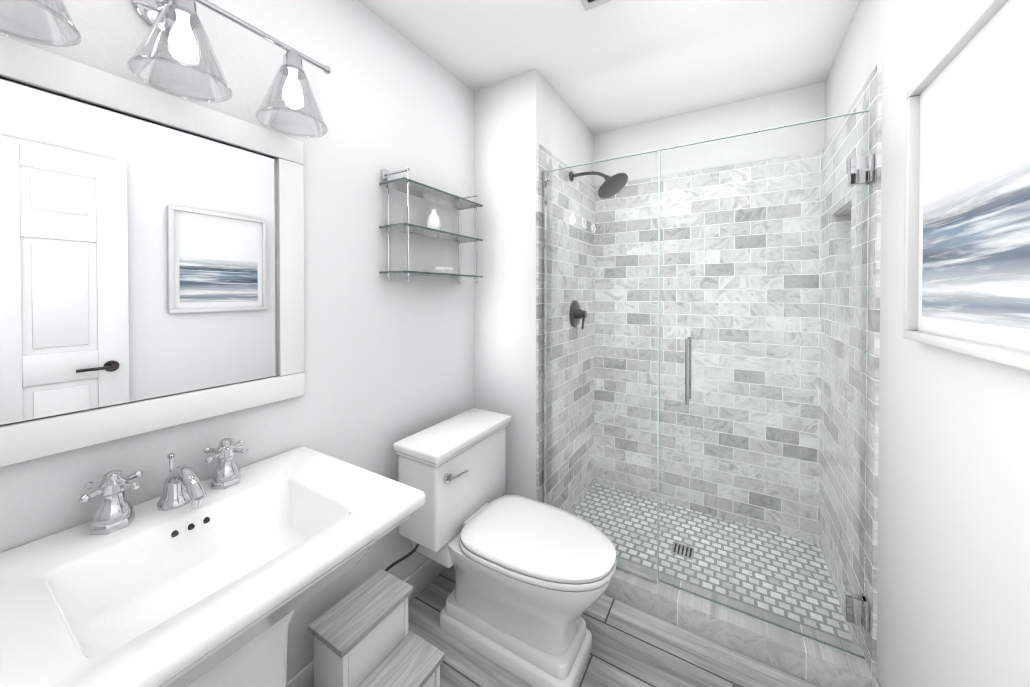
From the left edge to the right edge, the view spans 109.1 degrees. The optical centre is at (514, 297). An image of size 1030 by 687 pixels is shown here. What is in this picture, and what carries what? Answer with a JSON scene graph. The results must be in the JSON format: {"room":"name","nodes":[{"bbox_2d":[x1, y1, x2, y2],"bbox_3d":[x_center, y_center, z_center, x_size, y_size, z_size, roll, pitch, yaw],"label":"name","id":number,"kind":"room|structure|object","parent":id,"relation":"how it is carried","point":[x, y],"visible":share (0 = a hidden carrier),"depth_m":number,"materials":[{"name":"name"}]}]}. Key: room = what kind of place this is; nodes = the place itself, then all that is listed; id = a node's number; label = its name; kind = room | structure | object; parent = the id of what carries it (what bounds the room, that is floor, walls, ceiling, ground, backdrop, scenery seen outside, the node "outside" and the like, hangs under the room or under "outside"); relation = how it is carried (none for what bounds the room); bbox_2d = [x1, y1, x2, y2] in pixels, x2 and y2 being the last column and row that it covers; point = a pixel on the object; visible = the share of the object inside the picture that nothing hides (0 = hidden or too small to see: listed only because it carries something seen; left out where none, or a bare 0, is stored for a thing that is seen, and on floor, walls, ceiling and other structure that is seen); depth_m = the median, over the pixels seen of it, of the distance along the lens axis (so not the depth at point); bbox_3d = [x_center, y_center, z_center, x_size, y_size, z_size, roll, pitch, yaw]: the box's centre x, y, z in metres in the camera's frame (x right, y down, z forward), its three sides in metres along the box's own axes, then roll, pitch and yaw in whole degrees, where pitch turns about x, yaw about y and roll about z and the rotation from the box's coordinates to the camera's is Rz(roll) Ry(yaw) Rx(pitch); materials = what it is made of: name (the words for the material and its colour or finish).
{"room":"bathroom","nodes":[
{"label":"bathroom","id":0,"kind":"room"},
{"bbox_2d":[0,0,473,681],"bbox_3d":[-1.109,0.117,0.627,0.120,2.440,3.260,0,1,31],"label":"wall","id":1,"kind":"structure","parent":0,"point":[388,364],"depth_m":1.32,"materials":[{"name":"paint"}]},
{"bbox_2d":[0,35,304,466],"bbox_3d":[-0.854,-0.089,0.907,0.027,0.815,0.647,0,1,31],"label":"mirror","id":2,"kind":"object","parent":1,"relation":"attached to","point":[151,259],"visible":1,"depth_m":0.85,"materials":[{"name":"white mirror"}]},
{"bbox_2d":[0,0,330,137],"bbox_3d":[-0.777,-0.629,0.852,0.208,0.270,0.720,0,1,31],"label":"sconce","id":3,"kind":"object","parent":1,"relation":"attached to","point":[176,22],"visible":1,"depth_m":0.87,"materials":[{"name":"clear glass"}]},
{"bbox_2d":[287,559,445,686],"bbox_3d":[-0.672,1.275,1.239,0.016,0.110,1.780,0,1,31],"label":"baseboard","id":4,"kind":"structure","parent":1,"relation":"attached to","point":[423,576],"depth_m":1.61,"materials":[{"name":"paint"}]},
{"bbox_2d":[379,168,482,283],"bbox_3d":[-0.351,-0.288,1.632,0.146,0.450,0.503,0,1,31],"label":"glass shelf","id":5,"kind":"object","parent":1,"relation":"attached to","point":[407,185],"visible":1,"depth_m":1.59,"materials":[{"name":"clear glass"}]},
{"bbox_2d":[474,69,593,499],"bbox_3d":[0.140,0.099,2.350,0.500,2.440,0.980,0,1,31],"label":"wall","id":6,"kind":"structure","parent":0,"point":[517,118],"depth_m":1.89,"materials":[{"name":"paint"}]},
{"bbox_2d":[536,143,594,512],"bbox_3d":[0.329,0.266,2.171,0.010,2.050,0.856,0,1,31],"label":"wall tile","id":7,"kind":"structure","parent":6,"relation":"attached to","point":[547,159],"depth_m":2.10,"materials":[{"name":"stone"}]},
{"bbox_2d":[569,300,586,329],"bbox_3d":[0.390,0.104,2.189,0.072,0.169,0.164,0,1,31],"label":"shower valve","id":8,"kind":"object","parent":7,"relation":"attached to","point":[572,313],"depth_m":2.17,"materials":[{"name":"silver metal"}]},
{"bbox_2d":[569,171,627,198],"bbox_3d":[0.466,-0.648,2.060,0.326,0.180,0.180,0,1,31],"label":"shower head","id":9,"kind":"object","parent":7,"relation":"attached to","point":[619,186],"depth_m":2.02},
{"bbox_2d":[358,0,859,133],"bbox_3d":[-0.091,-1.153,0.578,1.905,0.100,4.240,0,1,31],"label":"ceiling","id":10,"kind":"structure","parent":0,"point":[611,65],"depth_m":1.63,"materials":[{"name":"paint"}]},
{"bbox_2d":[581,0,611,10],"bbox_3d":[0.309,-1.100,1.265,0.210,0.018,0.210,0,1,31],"label":"fan","id":11,"kind":"object","parent":10,"relation":"attached to","point":[589,4],"visible":0.97,"depth_m":1.36,"materials":[{"name":"white plastic"}]},
{"bbox_2d":[408,566,818,686],"bbox_3d":[-0.091,1.387,0.603,1.905,0.100,4.240,0,1,31],"label":"floor","id":12,"kind":"structure","parent":0,"point":[633,646],"depth_m":1.35,"materials":[{"name":"grey wood"}]},
{"bbox_2d":[0,438,425,686],"bbox_3d":[-0.632,0.853,0.771,0.552,0.964,0.686,0,1,31],"label":"sink","id":13,"kind":"object","parent":12,"relation":"on","point":[188,578],"visible":0.98,"depth_m":0.74,"materials":[{"name":"ceramic"}]},
{"bbox_2d":[78,438,248,534],"bbox_3d":[-0.768,0.430,0.848,0.195,0.118,0.308,0,1,31],"label":"faucet","id":14,"kind":"object","parent":13,"relation":"on","point":[185,498],"depth_m":0.83,"materials":[{"name":"silver metal"}]},
{"bbox_2d":[308,569,444,686],"bbox_3d":[-0.431,1.166,1.159,0.310,0.330,0.272,0,1,31],"label":"stool","id":15,"kind":"object","parent":12,"relation":"on","point":[363,637],"visible":1,"depth_m":1.15,"materials":[{"name":"white wood"}]},
{"bbox_2d":[385,408,616,686],"bbox_3d":[-0.049,0.945,1.437,0.870,0.768,0.560,0,1,31],"label":"toilet","id":16,"kind":"object","parent":12,"relation":"on","point":[533,578],"visible":0.98,"depth_m":1.35,"materials":[{"name":"ceramic"}]},
{"bbox_2d":[572,483,852,643],"bbox_3d":[0.886,1.307,1.920,1.235,0.034,0.735,0,1,31],"label":"shower floor","id":17,"kind":"structure","parent":12,"relation":"on","point":[790,548],"depth_m":1.84,"materials":[{"name":"tile"}]},
{"bbox_2d":[604,558,871,686],"bbox_3d":[0.665,1.277,1.548,1.235,0.100,0.130,0,1,31],"label":"shower curb","id":18,"kind":"structure","parent":12,"relation":"on","point":[811,661],"depth_m":1.38,"materials":[{"name":"stone"}]},
{"bbox_2d":[542,109,873,659],"bbox_3d":[0.662,0.299,1.534,1.210,1.852,0.106,0,1,31],"label":"glass","id":19,"kind":"object","parent":18,"relation":"on","point":[860,172],"visible":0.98,"depth_m":1.46,"materials":[{"name":"clear glass"}]},
{"bbox_2d":[594,82,824,185],"bbox_3d":[1.178,0.101,2.232,1.405,2.440,0.120,0,1,31],"label":"wall","id":20,"kind":"structure","parent":0,"point":[795,105],"depth_m":2.14,"materials":[{"name":"paint"}]},
{"bbox_2d":[594,151,822,544],"bbox_3d":[1.072,0.266,2.221,1.215,2.050,0.010,0,1,31],"label":"wall tile","id":21,"kind":"structure","parent":20,"relation":"attached to","point":[631,238],"depth_m":2.15,"materials":[{"name":"stone"}]},
{"bbox_2d":[825,0,1029,686],"bbox_3d":[0.623,0.122,0.095,0.170,2.440,4.120,0,1,31],"label":"wall","id":22,"kind":"structure","parent":0,"point":[953,586],"depth_m":0.86,"materials":[{"name":"paint"}]},
{"bbox_2d":[819,62,881,677],"bbox_3d":[1.422,0.273,1.514,0.110,2.050,0.846,0,1,31],"label":"wall tile","id":23,"kind":"structure","parent":22,"relation":"attached to","point":[869,95],"depth_m":1.40,"materials":[{"name":"tile"}]},
{"bbox_2d":[872,677,879,686],"bbox_3d":[0.917,1.280,0.778,0.013,0.110,0.934,0,1,31],"label":"baseboard","id":24,"kind":"structure","parent":22,"relation":"attached to","point":[875,683],"depth_m":1.17,"materials":[{"name":"paint"}]},
{"bbox_2d":[903,0,1029,370],"bbox_3d":[0.865,-0.204,0.698,0.032,0.620,0.510,0,1,31],"label":"picture frame","id":25,"kind":"object","parent":22,"relation":"attached to","point":[967,213],"visible":1,"depth_m":0.69,"materials":[{"name":"paint"}]}
]}

